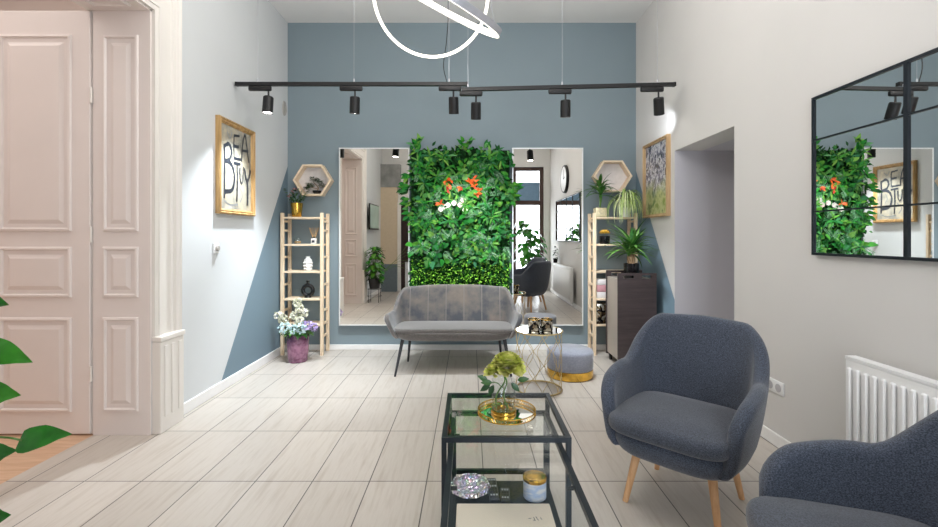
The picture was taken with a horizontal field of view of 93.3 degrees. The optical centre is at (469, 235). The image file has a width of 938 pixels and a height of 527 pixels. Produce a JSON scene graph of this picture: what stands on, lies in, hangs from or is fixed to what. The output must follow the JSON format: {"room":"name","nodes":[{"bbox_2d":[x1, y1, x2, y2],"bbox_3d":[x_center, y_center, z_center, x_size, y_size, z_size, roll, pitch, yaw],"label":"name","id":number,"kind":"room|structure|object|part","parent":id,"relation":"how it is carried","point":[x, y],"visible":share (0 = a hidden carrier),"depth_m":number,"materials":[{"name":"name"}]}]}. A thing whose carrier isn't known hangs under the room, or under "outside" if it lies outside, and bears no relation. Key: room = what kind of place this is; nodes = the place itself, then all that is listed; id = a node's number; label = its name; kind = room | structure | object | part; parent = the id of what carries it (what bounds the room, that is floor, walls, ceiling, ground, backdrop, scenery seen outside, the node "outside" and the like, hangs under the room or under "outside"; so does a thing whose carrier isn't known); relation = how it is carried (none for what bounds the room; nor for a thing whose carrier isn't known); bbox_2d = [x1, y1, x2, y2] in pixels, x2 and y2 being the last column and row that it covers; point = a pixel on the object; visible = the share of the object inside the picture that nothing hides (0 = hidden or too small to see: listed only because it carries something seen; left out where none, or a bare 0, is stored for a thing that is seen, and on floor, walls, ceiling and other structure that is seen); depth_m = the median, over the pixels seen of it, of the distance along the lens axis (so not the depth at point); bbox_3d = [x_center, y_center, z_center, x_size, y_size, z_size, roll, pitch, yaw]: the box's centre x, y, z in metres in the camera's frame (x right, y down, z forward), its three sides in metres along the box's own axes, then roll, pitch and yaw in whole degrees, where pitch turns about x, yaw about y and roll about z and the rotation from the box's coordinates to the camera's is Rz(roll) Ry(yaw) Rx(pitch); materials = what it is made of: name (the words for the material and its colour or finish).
{"room":"salon","nodes":[
{"label":"salon","id":0,"kind":"room"},
{"bbox_2d":[0,0,87,10],"bbox_3d":[-3.895,-0.635,2.450,2.910,4.050,4.600,0,0,0],"label":"wall","id":1,"kind":"structure","parent":0,"point":[5,5],"depth_m":4.60,"materials":[{"name":"white paint"}]},
{"bbox_2d":[182,0,287,402],"bbox_3d":[-2.255,-0.515,2.165,0.370,3.810,5.730,0,0,0],"label":"wall","id":2,"kind":"structure","parent":0,"point":[231,296],"depth_m":3.83,"materials":[{"name":"white paint"}]},
{"bbox_2d":[0,11,92,433],"bbox_3d":[-2.807,-0.088,2.876,0.736,2.733,0.059,0,0,0],"label":"door","id":3,"kind":"structure","parent":2,"relation":"in","point":[46,89],"depth_m":2.85,"materials":[{"name":"wood"}]},
{"bbox_2d":[71,0,92,433],"bbox_3d":[-2.470,-0.160,2.200,0.060,2.900,1.600,0,0,0],"label":"trim","id":4,"kind":"structure","parent":2,"relation":"attached to","point":[74,1],"depth_m":2.88,"materials":[{"name":"wood"}]},
{"bbox_2d":[76,0,151,434],"bbox_3d":[-2.255,-0.090,2.200,0.370,2.760,1.360,0,0,0],"label":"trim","id":5,"kind":"structure","parent":2,"relation":"attached to","point":[122,29],"depth_m":2.87,"materials":[{"name":"wood"}]},
{"bbox_2d":[138,0,184,433],"bbox_3d":[-2.036,-0.207,2.200,0.068,2.995,1.842,0,0,0],"label":"trim","id":6,"kind":"structure","parent":2,"relation":"attached to","point":[167,331],"depth_m":2.97,"materials":[{"name":"white wood"}]},
{"bbox_2d":[213,243,219,252],"bbox_3d":[-2.054,0.100,3.600,0.031,0.080,0.080,0,0,0],"label":"light switch","id":7,"kind":"object","parent":2,"relation":"attached to","point":[216,247],"visible":1,"depth_m":3.58,"materials":[{"name":"white plastic"}]},
{"bbox_2d":[215,115,254,215],"bbox_3d":[-2.049,-0.585,3.900,0.042,0.800,0.600,0,0,0],"label":"framed painting","id":8,"kind":"object","parent":2,"relation":"attached to","point":[234,142],"visible":1,"depth_m":3.85},
{"bbox_2d":[184,344,286,414],"bbox_3d":[-2.063,1.248,2.355,0.014,0.085,5.350,0,0,0],"label":"baseboard","id":9,"kind":"structure","parent":2,"relation":"attached to","point":[194,402],"depth_m":3.76,"materials":[{"name":"white wood"}]},
{"bbox_2d":[282,101,286,115],"bbox_3d":[-2.064,-1.420,4.930,0.012,0.168,0.096,0,0,0],"label":"air vent","id":10,"kind":"object","parent":2,"relation":"in","point":[284,107],"visible":1,"depth_m":4.92,"materials":[{"name":"white plastic"}]},
{"bbox_2d":[0,350,778,526],"bbox_3d":[-1.183,1.340,2.265,8.035,0.100,5.530,0,0,0],"label":"floor","id":11,"kind":"structure","parent":0,"point":[334,438],"depth_m":2.55,"materials":[{"name":"tile"}]},
{"bbox_2d":[286,333,308,363],"bbox_3d":[-1.775,1.147,4.570,0.224,0.285,0.224,0,0,0],"label":"vase","id":12,"kind":"object","parent":11,"relation":"on","point":[297,350],"visible":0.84,"depth_m":4.48,"materials":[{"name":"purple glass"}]},
{"bbox_2d":[273,298,317,339],"bbox_3d":[-1.789,0.939,4.561,0.372,0.604,0.380,0,0,-40],"label":"flower bouquet","id":13,"kind":"object","parent":12,"relation":"in","point":[305,329],"visible":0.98,"depth_m":4.52,"materials":[{"name":"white plant"}]},
{"bbox_2d":[280,213,329,355],"bbox_3d":[-1.814,0.520,4.888,0.462,1.540,0.226,0,0,0],"label":"ladder shelf","id":14,"kind":"object","parent":11,"relation":"on","point":[290,218],"visible":0.91,"depth_m":4.79,"materials":[{"name":"brown wood"}]},
{"bbox_3d":[-2.028,0.520,4.790,0.034,1.540,0.031,0,0,0],"label":"post","id":15,"kind":"part","parent":14,"relation":"part of","materials":[{"name":"brown wood"}]},
{"bbox_3d":[-2.028,0.520,4.985,0.034,1.540,0.031,0,0,0],"label":"post","id":16,"kind":"part","parent":14,"relation":"part of","materials":[{"name":"brown wood"}]},
{"bbox_2d":[290,203,302,216],"bbox_3d":[-1.900,-0.283,4.860,0.130,0.155,0.130,0,0,0],"label":"vase","id":17,"kind":"object","parent":14,"relation":"on","point":[296,208],"visible":0.97,"depth_m":4.81,"materials":[{"name":"gold metal"}]},
{"bbox_2d":[283,187,308,203],"bbox_3d":[-1.897,-0.386,4.857,0.268,0.300,0.223,0,0,29],"label":"bunch","id":18,"kind":"object","parent":17,"relation":"in","point":[296,189],"visible":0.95,"depth_m":4.82,"materials":[{"name":"green plant"}]},
{"bbox_2d":[301,280,314,297],"bbox_3d":[-1.785,0.585,4.880,0.153,0.185,0.075,0,0,0],"label":"ring vase","id":19,"kind":"object","parent":14,"relation":"on","point":[307,295],"visible":1,"depth_m":4.86,"materials":[{"name":"black ceramic"}]},
{"bbox_2d":[303,256,312,270],"bbox_3d":[-1.785,0.302,4.880,0.102,0.155,0.102,0,0,-22],"label":"ribbed vase","id":20,"kind":"object","parent":14,"relation":"on","point":[307,262],"visible":1,"depth_m":4.84,"materials":[{"name":"white ceramic"}]},
{"bbox_2d":[309,228,318,243],"bbox_3d":[-1.713,-0.003,4.870,0.110,0.181,0.063,0,0,0],"label":"reed diffuser","id":21,"kind":"object","parent":14,"relation":"on","point":[313,239],"visible":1,"depth_m":4.86,"materials":[{"name":"white ceramic"}]},
{"bbox_3d":[-1.600,0.520,4.790,0.034,1.540,0.031,0,0,0],"label":"post","id":22,"kind":"part","parent":14,"relation":"part of","materials":[{"name":"brown wood"}]},
{"bbox_3d":[-1.600,0.520,4.985,0.034,1.540,0.031,0,0,0],"label":"post","id":23,"kind":"part","parent":14,"relation":"part of","materials":[{"name":"brown wood"}]},
{"bbox_2d":[384,284,522,376],"bbox_3d":[-0.155,0.899,4.351,1.309,0.788,0.598,0,0,0],"label":"sofa","id":24,"kind":"object","parent":11,"relation":"on","point":[437,312],"visible":0.98,"depth_m":4.54,"materials":[{"name":"fabric"}]},
{"bbox_3d":[-0.662,1.119,4.130,0.035,0.350,0.166,0,0,27],"label":"leg","id":25,"kind":"part","parent":24,"relation":"part of","materials":[{"name":"grey metal"}]},
{"bbox_3d":[-0.616,1.119,4.512,0.034,0.346,0.104,0,0,-27],"label":"leg","id":26,"kind":"part","parent":24,"relation":"part of","materials":[{"name":"grey metal"}]},
{"bbox_2d":[394,321,512,333],"bbox_3d":[-0.155,0.882,4.304,1.138,0.046,0.432,0,0,0],"label":"seat cushion","id":27,"kind":"object","parent":24,"relation":"on","point":[400,327],"depth_m":4.17,"materials":[{"name":"grey fabric"}]},
{"bbox_3d":[-0.155,0.936,4.327,1.143,0.083,0.489,0,0,0],"label":"seat","id":28,"kind":"part","parent":24,"relation":"part of","materials":[{"name":"grey fabric"}]},
{"bbox_3d":[-0.155,0.730,4.384,1.309,0.450,0.533,0,0,0],"label":"backrest","id":29,"kind":"part","parent":24,"relation":"part of","materials":[{"name":"fabric"}]},
{"bbox_3d":[0.306,1.119,4.512,0.034,0.346,0.104,0,0,27],"label":"leg","id":30,"kind":"part","parent":24,"relation":"part of","materials":[{"name":"grey metal"}]},
{"bbox_3d":[0.352,1.119,4.130,0.035,0.350,0.166,0,0,-27],"label":"leg","id":31,"kind":"part","parent":24,"relation":"part of","materials":[{"name":"grey metal"}]},
{"bbox_2d":[441,393,571,526],"bbox_3d":[0.143,1.040,1.984,0.510,0.500,0.497,0,0,0],"label":"table","id":32,"kind":"object","parent":11,"relation":"on","point":[566,438],"visible":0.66,"depth_m":1.75,"materials":[{"name":"black metal"}]},
{"bbox_3d":[-0.102,1.050,1.745,0.020,0.480,0.020,0,0,0],"label":"leg","id":33,"kind":"part","parent":32,"relation":"part of","materials":[{"name":"black metal"}]},
{"bbox_3d":[-0.102,1.050,2.222,0.020,0.480,0.020,0,0,0],"label":"leg","id":34,"kind":"part","parent":32,"relation":"part of","materials":[{"name":"black metal"}]},
{"bbox_3d":[0.143,0.800,1.984,0.510,0.020,0.497,0,0,0],"label":"frame","id":35,"kind":"part","parent":32,"relation":"part of","materials":[{"name":"black metal"}]},
{"bbox_2d":[478,398,535,425],"bbox_3d":[0.163,0.778,1.970,0.259,0.024,0.259,0,0,0],"label":"tray","id":36,"kind":"object","parent":32,"relation":"on","point":[524,414],"visible":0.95,"depth_m":1.95,"materials":[{"name":"gold metal"}]},
{"bbox_2d":[491,394,515,416],"bbox_3d":[0.150,0.712,1.975,0.114,0.145,0.114,0,0,0],"label":"vase","id":37,"kind":"object","parent":36,"relation":"on","point":[501,411],"visible":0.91,"depth_m":1.97,"materials":[{"name":"clear glass"}]},
{"bbox_2d":[477,351,528,408],"bbox_3d":[0.158,0.643,1.967,0.192,0.255,0.166,0,0,-37],"label":"flower","id":38,"kind":"object","parent":37,"relation":"in","point":[505,359],"visible":1,"depth_m":1.95,"materials":[{"name":"green plant"}]},
{"bbox_3d":[0.388,1.050,2.222,0.020,0.480,0.020,0,0,0],"label":"leg","id":39,"kind":"part","parent":32,"relation":"part of","materials":[{"name":"black metal"}]},
{"bbox_3d":[0.388,1.050,1.745,0.020,0.480,0.020,0,0,0],"label":"leg","id":40,"kind":"part","parent":32,"relation":"part of","materials":[{"name":"black metal"}]},
{"bbox_2d":[440,410,598,526],"bbox_3d":[0.143,1.064,1.665,0.458,0.452,0.930,0,0,0],"label":"table","id":41,"kind":"object","parent":11,"relation":"on","point":[515,487],"visible":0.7,"depth_m":1.93,"materials":[{"name":"black metal"}]},
{"bbox_3d":[-0.076,1.074,2.120,0.020,0.432,0.020,0,0,0],"label":"leg","id":42,"kind":"part","parent":41,"relation":"part of","materials":[{"name":"black metal"}]},
{"bbox_2d":[451,473,490,499],"bbox_3d":[0.000,1.152,2.020,0.190,0.050,0.180,0,0,0],"label":"crystal bowl","id":43,"kind":"object","parent":41,"relation":"on","point":[470,486],"visible":0.93,"depth_m":2.05,"materials":[{"name":"silver metal"}]},
{"bbox_2d":[487,478,499,501],"bbox_3d":[0.106,1.167,2.040,0.045,0.021,0.175,0,0,-2],"label":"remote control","id":44,"kind":"object","parent":41,"relation":"on","point":[493,492],"visible":0.91,"depth_m":2.01,"materials":[{"name":"black plastic"}]},
{"bbox_2d":[500,488,509,503],"bbox_3d":[0.158,1.167,1.995,0.042,0.021,0.100,0,0,3],"label":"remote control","id":45,"kind":"object","parent":41,"relation":"on","point":[504,492],"visible":1,"depth_m":1.98,"materials":[{"name":"black plastic"}]},
{"bbox_3d":[0.143,1.185,1.665,0.458,0.020,0.930,0,0,0],"label":"shelf frame","id":46,"kind":"part","parent":41,"relation":"part of","materials":[{"name":"black metal"}]},
{"bbox_2d":[454,481,556,526],"bbox_3d":[0.143,1.186,1.675,0.418,0.018,0.910,0,0,0],"label":"shelf","id":47,"kind":"object","parent":41,"relation":"attached to","point":[515,487],"depth_m":1.98,"materials":[{"name":"black metal"}]},
{"bbox_2d":[456,504,555,526],"bbox_3d":[0.143,1.166,1.583,0.400,0.022,0.665,0,0,0],"label":"book","id":48,"kind":"object","parent":41,"relation":"on","point":[467,515],"visible":1,"depth_m":1.83,"materials":[{"name":"beige paper"}]},
{"bbox_2d":[523,470,546,502],"bbox_3d":[0.292,1.129,2.000,0.108,0.096,0.108,0,0,0],"label":"candle jar","id":49,"kind":"object","parent":41,"relation":"on","point":[534,481],"visible":1,"depth_m":1.96,"materials":[{"name":"blue ceramic"}]},
{"bbox_3d":[0.292,1.089,2.000,0.108,0.016,0.108,0,0,0],"label":"lid","id":50,"kind":"part","parent":49,"relation":"part of","materials":[{"name":"gold metal"}]},
{"bbox_3d":[0.362,1.074,2.120,0.020,0.432,0.020,0,0,0],"label":"leg","id":51,"kind":"part","parent":41,"relation":"part of","materials":[{"name":"black metal"}]},
{"bbox_2d":[515,325,562,395],"bbox_3d":[0.580,1.039,3.735,0.406,0.500,0.406,0,0,0],"label":"wire side table","id":52,"kind":"object","parent":11,"relation":"on","point":[523,330],"visible":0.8,"depth_m":3.67,"materials":[{"name":"gold metal"}]},
{"bbox_2d":[528,318,539,331],"bbox_3d":[0.535,0.740,3.700,0.104,0.099,0.104,0,0,0],"label":"candle holder","id":53,"kind":"object","parent":52,"relation":"on","point":[533,323],"visible":1,"depth_m":3.66,"materials":[{"name":"metal"}]},
{"bbox_2d":[540,318,552,331],"bbox_3d":[0.640,0.740,3.700,0.104,0.099,0.104,0,0,0],"label":"candle holder","id":54,"kind":"object","parent":52,"relation":"on","point":[546,323],"visible":1,"depth_m":3.66,"materials":[{"name":"metal"}]},
{"bbox_2d":[547,343,593,382],"bbox_3d":[0.925,1.162,4.100,0.424,0.256,0.424,0,0,0],"label":"pouf","id":55,"kind":"object","parent":11,"relation":"on","point":[577,360],"visible":0.91,"depth_m":3.93,"materials":[{"name":"grey fabric"}]},
{"bbox_2d":[588,213,637,355],"bbox_3d":[1.567,0.520,4.888,0.479,1.540,0.226,0,0,0],"label":"ladder shelf","id":56,"kind":"object","parent":11,"relation":"on","point":[594,218],"visible":0.56,"depth_m":4.80,"materials":[{"name":"brown wood"}]},
{"bbox_3d":[1.345,0.520,4.985,0.034,1.540,0.031,0,0,0],"label":"post","id":57,"kind":"part","parent":56,"relation":"part of","materials":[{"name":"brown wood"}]},
{"bbox_3d":[1.345,0.520,4.790,0.034,1.540,0.031,0,0,0],"label":"post","id":58,"kind":"part","parent":56,"relation":"part of","materials":[{"name":"brown wood"}]},
{"bbox_2d":[596,302,605,323],"bbox_3d":[1.448,0.845,4.880,0.145,0.220,0.160,0,0,0],"label":"box","id":59,"kind":"object","parent":56,"relation":"on","point":[600,306],"visible":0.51,"depth_m":4.80,"materials":[{"name":"mirror"}]},
{"bbox_2d":[596,291,605,297],"bbox_3d":[1.468,0.642,4.885,0.185,0.070,0.170,0,0,0],"label":"storage box","id":60,"kind":"object","parent":56,"relation":"on","point":[598,294],"visible":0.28,"depth_m":4.80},
{"bbox_2d":[596,284,605,291],"bbox_3d":[1.465,0.570,4.885,0.170,0.075,0.170,0,0,0],"label":"storage box","id":61,"kind":"object","parent":60,"relation":"on","point":[599,288],"visible":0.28,"depth_m":4.80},
{"bbox_2d":[596,278,605,284],"bbox_3d":[1.462,0.502,4.885,0.155,0.060,0.170,0,0,0],"label":"storage box","id":62,"kind":"object","parent":61,"relation":"on","point":[599,281],"visible":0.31,"depth_m":4.80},
{"bbox_2d":[584,174,618,216],"bbox_3d":[1.418,-0.452,4.734,0.394,0.493,0.345,0,0,0],"label":"palm plant","id":63,"kind":"object","parent":56,"relation":"on","point":[600,212],"visible":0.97,"depth_m":4.77,"materials":[{"name":"green plant"}]},
{"bbox_3d":[1.415,-0.256,4.820,0.124,0.100,0.100,0,0,0],"label":"pot","id":64,"kind":"part","parent":63,"relation":"part of","materials":[{"name":"gold metal"}]},
{"bbox_2d":[599,230,609,243],"bbox_3d":[1.475,0.007,4.851,0.125,0.160,0.114,0,0,0],"label":"candle jar","id":65,"kind":"object","parent":56,"relation":"on","point":[602,239],"visible":1,"depth_m":4.81,"materials":[{"name":"black glass"}]},
{"bbox_3d":[1.475,0.042,4.850,0.110,0.090,0.110,0,0,0],"label":"pot","id":66,"kind":"part","parent":65,"relation":"part of","materials":[{"name":"black glass"}]},
{"bbox_2d":[607,189,642,222],"bbox_3d":[1.650,-0.291,4.649,0.360,0.416,0.454,0,0,0],"label":"spider plant","id":67,"kind":"object","parent":56,"relation":"on","point":[627,199],"visible":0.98,"depth_m":4.63,"materials":[{"name":"green plant"}]},
{"bbox_3d":[1.690,-0.256,4.810,0.120,0.100,0.120,0,0,0],"label":"pot","id":68,"kind":"part","parent":67,"relation":"part of","materials":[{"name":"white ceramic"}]},
{"bbox_3d":[1.790,0.520,4.985,0.034,1.540,0.031,0,0,0],"label":"post","id":69,"kind":"part","parent":56,"relation":"part of","materials":[{"name":"brown wood"}]},
{"bbox_3d":[1.790,0.520,4.790,0.034,1.540,0.031,0,0,0],"label":"post","id":70,"kind":"part","parent":56,"relation":"part of","materials":[{"name":"brown wood"}]},
{"bbox_2d":[606,270,656,359],"bbox_3d":[1.620,0.825,4.480,0.376,0.930,0.380,0,0,0],"label":"cabinet","id":71,"kind":"object","parent":11,"relation":"on","point":[630,302],"visible":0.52,"depth_m":4.29,"materials":[{"name":"laminate"}]},
{"bbox_3d":[1.450,0.825,4.480,0.016,0.770,0.344,0,0,0],"label":"panel","id":72,"kind":"part","parent":71,"relation":"part of","materials":[{"name":"white wood"}]},
{"bbox_3d":[1.620,0.795,4.661,0.376,0.870,0.018,0,0,0],"label":"panel","id":73,"kind":"part","parent":71,"relation":"part of","materials":[{"name":"laminate"}]},
{"bbox_2d":[601,216,657,277],"bbox_3d":[1.572,0.116,4.425,0.587,0.612,0.679,0,0,0],"label":"yucca plant","id":74,"kind":"object","parent":71,"relation":"on","point":[630,244],"visible":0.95,"depth_m":4.39,"materials":[{"name":"green plant"}]},
{"bbox_3d":[1.610,0.347,4.420,0.148,0.150,0.148,0,0,0],"label":"pot","id":75,"kind":"part","parent":74,"relation":"part of","materials":[{"name":"black ceramic"}]},
{"bbox_2d":[601,313,769,526],"bbox_3d":[1.044,0.860,2.164,0.687,0.866,0.678,0,0,43],"label":"armchair","id":76,"kind":"object","parent":11,"relation":"on","point":[688,395],"visible":1,"depth_m":2.16,"materials":[{"name":"fabric"}]},
{"bbox_3d":[0.795,1.154,2.157,0.103,0.278,0.042,0,0,-14],"label":"leg","id":77,"kind":"part","parent":76,"relation":"part of","materials":[{"name":"brown wood"}]},
{"bbox_3d":[1.016,0.979,2.134,0.540,0.118,0.520,0,0,43],"label":"seat","id":78,"kind":"part","parent":76,"relation":"part of","materials":[{"name":"fabric"}]},
{"bbox_2d":[609,391,736,461],"bbox_3d":[0.994,0.872,2.110,0.544,0.100,0.530,0,0,43],"label":"seat cushion","id":79,"kind":"object","parent":76,"relation":"on","point":[693,429],"depth_m":1.99,"materials":[{"name":"fabric"}]},
{"bbox_3d":[1.054,1.154,1.915,0.042,0.278,0.103,0,0,10],"label":"leg","id":80,"kind":"part","parent":76,"relation":"part of","materials":[{"name":"brown wood"}]},
{"bbox_3d":[1.295,1.154,2.173,0.103,0.278,0.042,0,0,-14],"label":"leg","id":81,"kind":"part","parent":76,"relation":"part of","materials":[{"name":"brown wood"}]},
{"bbox_2d":[746,410,937,526],"bbox_3d":[1.134,0.860,1.130,0.678,0.866,0.687,0,0,18],"label":"armchair","id":82,"kind":"object","parent":11,"relation":"on","point":[893,481],"visible":1,"depth_m":1.37,"materials":[{"name":"fabric"}]},
{"bbox_2d":[746,496,930,526],"bbox_3d":[1.064,0.872,1.153,0.530,0.100,0.544,0,0,18],"label":"seat cushion","id":83,"kind":"object","parent":82,"relation":"on","point":[761,511],"depth_m":1.33,"materials":[{"name":"fabric"}]},
{"bbox_2d":[269,0,652,22],"bbox_3d":[-0.128,-2.495,2.265,4.625,0.150,5.930,0,0,0],"label":"ceiling","id":84,"kind":"structure","parent":0,"point":[292,11],"depth_m":4.75,"materials":[{"name":"white paint"}]},
{"bbox_2d":[235,0,467,86],"bbox_3d":[-1.034,-1.867,3.880,2.037,1.107,0.037,0,0,0],"label":"track","id":85,"kind":"object","parent":84,"relation":"hanging from","point":[237,84],"visible":0.94,"depth_m":3.86,"materials":[{"name":"black metal"}]},
{"bbox_2d":[248,86,273,114],"bbox_3d":[-1.831,-1.193,3.874,0.217,0.245,0.096,0,0,0],"label":"track spotlight","id":86,"kind":"object","parent":85,"relation":"hanging from","point":[268,101],"visible":1,"depth_m":3.86,"materials":[{"name":"black metal"}]},
{"bbox_2d":[339,86,362,114],"bbox_3d":[-1.042,-1.192,3.891,0.200,0.246,0.105,0,0,0],"label":"track spotlight","id":87,"kind":"object","parent":85,"relation":"hanging from","point":[354,108],"visible":1,"depth_m":3.86,"materials":[{"name":"black metal"}]},
{"bbox_3d":[-1.034,-1.330,3.880,1.997,0.030,0.034,0,0,0],"label":"rail","id":88,"kind":"part","parent":85,"relation":"part of","materials":[{"name":"black metal"}]},
{"bbox_2d":[439,86,460,113],"bbox_3d":[-0.177,-1.191,3.884,0.184,0.247,0.122,0,0,-27],"label":"track spotlight","id":89,"kind":"object","parent":85,"relation":"hanging from","point":[453,101],"visible":0.99,"depth_m":3.86,"materials":[{"name":"black metal"}]},
{"bbox_2d":[373,0,501,57],"bbox_3d":[-0.195,-1.675,2.201,0.714,1.491,0.756,0,0,0],"label":"pendant","id":90,"kind":"object","parent":84,"relation":"hanging from","point":[495,30],"visible":1,"depth_m":2.28,"materials":[{"name":"white plastic"}]},
{"bbox_2d":[462,0,675,90],"bbox_3d":[0.852,-1.835,3.830,1.848,1.170,0.037,0,0,0],"label":"track","id":91,"kind":"object","parent":84,"relation":"hanging from","point":[657,84],"visible":0.98,"depth_m":3.81,"materials":[{"name":"black metal"}]},
{"bbox_2d":[459,91,482,119],"bbox_3d":[0.009,-1.129,3.855,0.200,0.247,0.127,0,0,0],"label":"track spotlight","id":92,"kind":"object","parent":91,"relation":"hanging from","point":[475,106],"visible":1,"depth_m":3.81,"materials":[{"name":"black metal"}]},
{"bbox_2d":[548,89,571,117],"bbox_3d":[0.778,-1.148,3.843,0.200,0.247,0.109,0,0,0],"label":"track spotlight","id":93,"kind":"object","parent":91,"relation":"hanging from","point":[565,105],"visible":1,"depth_m":3.81,"materials":[{"name":"black metal"}]},
{"bbox_3d":[0.852,-1.288,3.830,1.808,0.073,0.034,0,0,0],"label":"rail","id":94,"kind":"part","parent":91,"relation":"part of","materials":[{"name":"metal"}]},
{"bbox_2d":[640,87,664,115],"bbox_3d":[1.598,-1.168,3.837,0.235,0.245,0.119,0,0,-26],"label":"track spotlight","id":95,"kind":"object","parent":91,"relation":"hanging from","point":[658,102],"visible":1,"depth_m":3.82,"materials":[{"name":"black metal"}]},
{"bbox_2d":[288,23,635,343],"bbox_3d":[-0.128,-0.515,5.130,4.625,3.810,0.200,0,0,0],"label":"wall","id":96,"kind":"structure","parent":0,"point":[602,122],"depth_m":5.03,"materials":[{"name":"blue paint"}]},
{"bbox_2d":[293,164,333,195],"bbox_3d":[-1.755,-0.622,4.974,0.430,0.346,0.108,0,0,0],"label":"shelf","id":97,"kind":"object","parent":96,"relation":"attached to","point":[319,171],"visible":0.97,"depth_m":5.02,"materials":[{"name":"brown wood"}]},
{"bbox_2d":[303,176,325,193],"bbox_3d":[-1.743,-0.569,4.965,0.275,0.192,0.104,0,0,0],"label":"bonsai plant","id":98,"kind":"object","parent":97,"relation":"in","point":[311,186],"visible":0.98,"depth_m":4.95,"materials":[{"name":"green plant"}]},
{"bbox_3d":[-1.715,-0.490,4.965,0.100,0.035,0.100,0,0,0],"label":"pot","id":99,"kind":"part","parent":98,"relation":"part of","materials":[{"name":"black ceramic"}]},
{"bbox_2d":[339,148,409,325],"bbox_3d":[-1.075,0.007,4.998,0.790,1.995,0.064,0,0,0],"label":"wall mirror","id":100,"kind":"object","parent":96,"relation":"attached to","point":[374,264],"visible":0.83,"depth_m":4.97,"materials":[{"name":"white mirror"}]},
{"bbox_2d":[309,344,605,349],"bbox_3d":[-0.092,1.260,5.023,3.927,0.060,0.014,0,0,0],"label":"baseboard","id":101,"kind":"structure","parent":96,"relation":"attached to","point":[311,346],"depth_m":5.02,"materials":[{"name":"white wood"}]},
{"bbox_2d":[396,133,523,294],"bbox_3d":[-0.102,0.003,4.902,1.422,2.288,0.256,0,0,0],"label":"wall","id":102,"kind":"structure","parent":96,"relation":"attached to","point":[460,203],"depth_m":4.87,"materials":[{"name":"green plant"}]},
{"bbox_3d":[-0.107,0.055,5.000,1.105,2.030,0.060,0,0,0],"label":"backing panel","id":103,"kind":"part","parent":102,"relation":"part of","materials":[{"name":"green plant"}]},
{"bbox_2d":[512,148,582,325],"bbox_3d":[0.872,0.007,4.998,0.796,1.995,0.064,0,0,0],"label":"wall mirror","id":104,"kind":"object","parent":96,"relation":"attached to","point":[547,219],"visible":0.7,"depth_m":4.97,"materials":[{"name":"white mirror"}]},
{"bbox_2d":[591,160,631,192],"bbox_3d":[1.590,-0.666,4.974,0.430,0.346,0.108,0,0,0],"label":"shelf","id":105,"kind":"object","parent":96,"relation":"attached to","point":[616,171],"visible":0.82,"depth_m":5.02,"materials":[{"name":"brown wood"}]},
{"bbox_2d":[636,0,937,442],"bbox_3d":[2.360,-0.515,2.265,0.950,3.810,5.530,0,0,0],"label":"wall","id":106,"kind":"structure","parent":0,"point":[747,72],"depth_m":2.73,"materials":[{"name":"white paint"}]},
{"bbox_2d":[643,134,670,217],"bbox_3d":[1.864,-0.575,4.452,0.042,0.770,0.585,0,0,0],"label":"framed painting","id":107,"kind":"object","parent":106,"relation":"attached to","point":[657,153],"visible":0.97,"depth_m":4.42},
{"bbox_2d":[760,425,790,447],"bbox_3d":[1.878,1.250,2.258,0.014,0.080,5.516,0,0,0],"label":"baseboard","id":108,"kind":"structure","parent":106,"relation":"attached to","point":[768,434],"depth_m":2.73,"materials":[{"name":"white wood"}]},
{"bbox_2d":[769,377,783,396],"bbox_3d":[1.879,0.925,2.730,0.013,0.080,0.154,0,0,0],"label":"double socket","id":109,"kind":"object","parent":106,"relation":"attached to","point":[775,386],"visible":0.81,"depth_m":2.71,"materials":[{"name":"white plastic"}]},
{"bbox_2d":[811,47,937,261],"bbox_3d":[1.871,-0.324,1.370,0.028,0.853,2.080,0,0,0],"label":"mirror","id":110,"kind":"object","parent":106,"relation":"attached to","point":[874,136],"visible":1,"depth_m":2.01,"materials":[{"name":"white mirror"}]},
{"bbox_2d":[845,355,937,442],"bbox_3d":[1.821,0.907,1.300,0.114,0.683,1.601,0,0,0],"label":"panel radiator","id":111,"kind":"object","parent":106,"relation":"attached to","point":[883,401],"visible":0.59,"depth_m":1.90,"materials":[{"name":"white metal"}]},
{"bbox_2d":[845,355,937,388],"bbox_3d":[1.804,0.573,1.300,0.053,0.014,1.601,0,0,0],"label":"grille","id":112,"kind":"object","parent":111,"relation":"attached to","point":[896,373],"depth_m":1.87,"materials":[{"name":"white metal"}]},
{"bbox_3d":[-1.860,1.158,1.300,0.278,0.264,0.278,0,0,0],"label":"plant stand","id":113,"kind":"object","parent":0,"visible":0},
{"bbox_2d":[0,297,70,522],"bbox_3d":[-1.501,0.573,1.300,1.118,0.903,0.633,0,0,0],"label":"pothos plant","id":114,"kind":"object","parent":113,"relation":"on","point":[32,438],"visible":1,"depth_m":1.04,"materials":[{"name":"green plant"}]}
]}

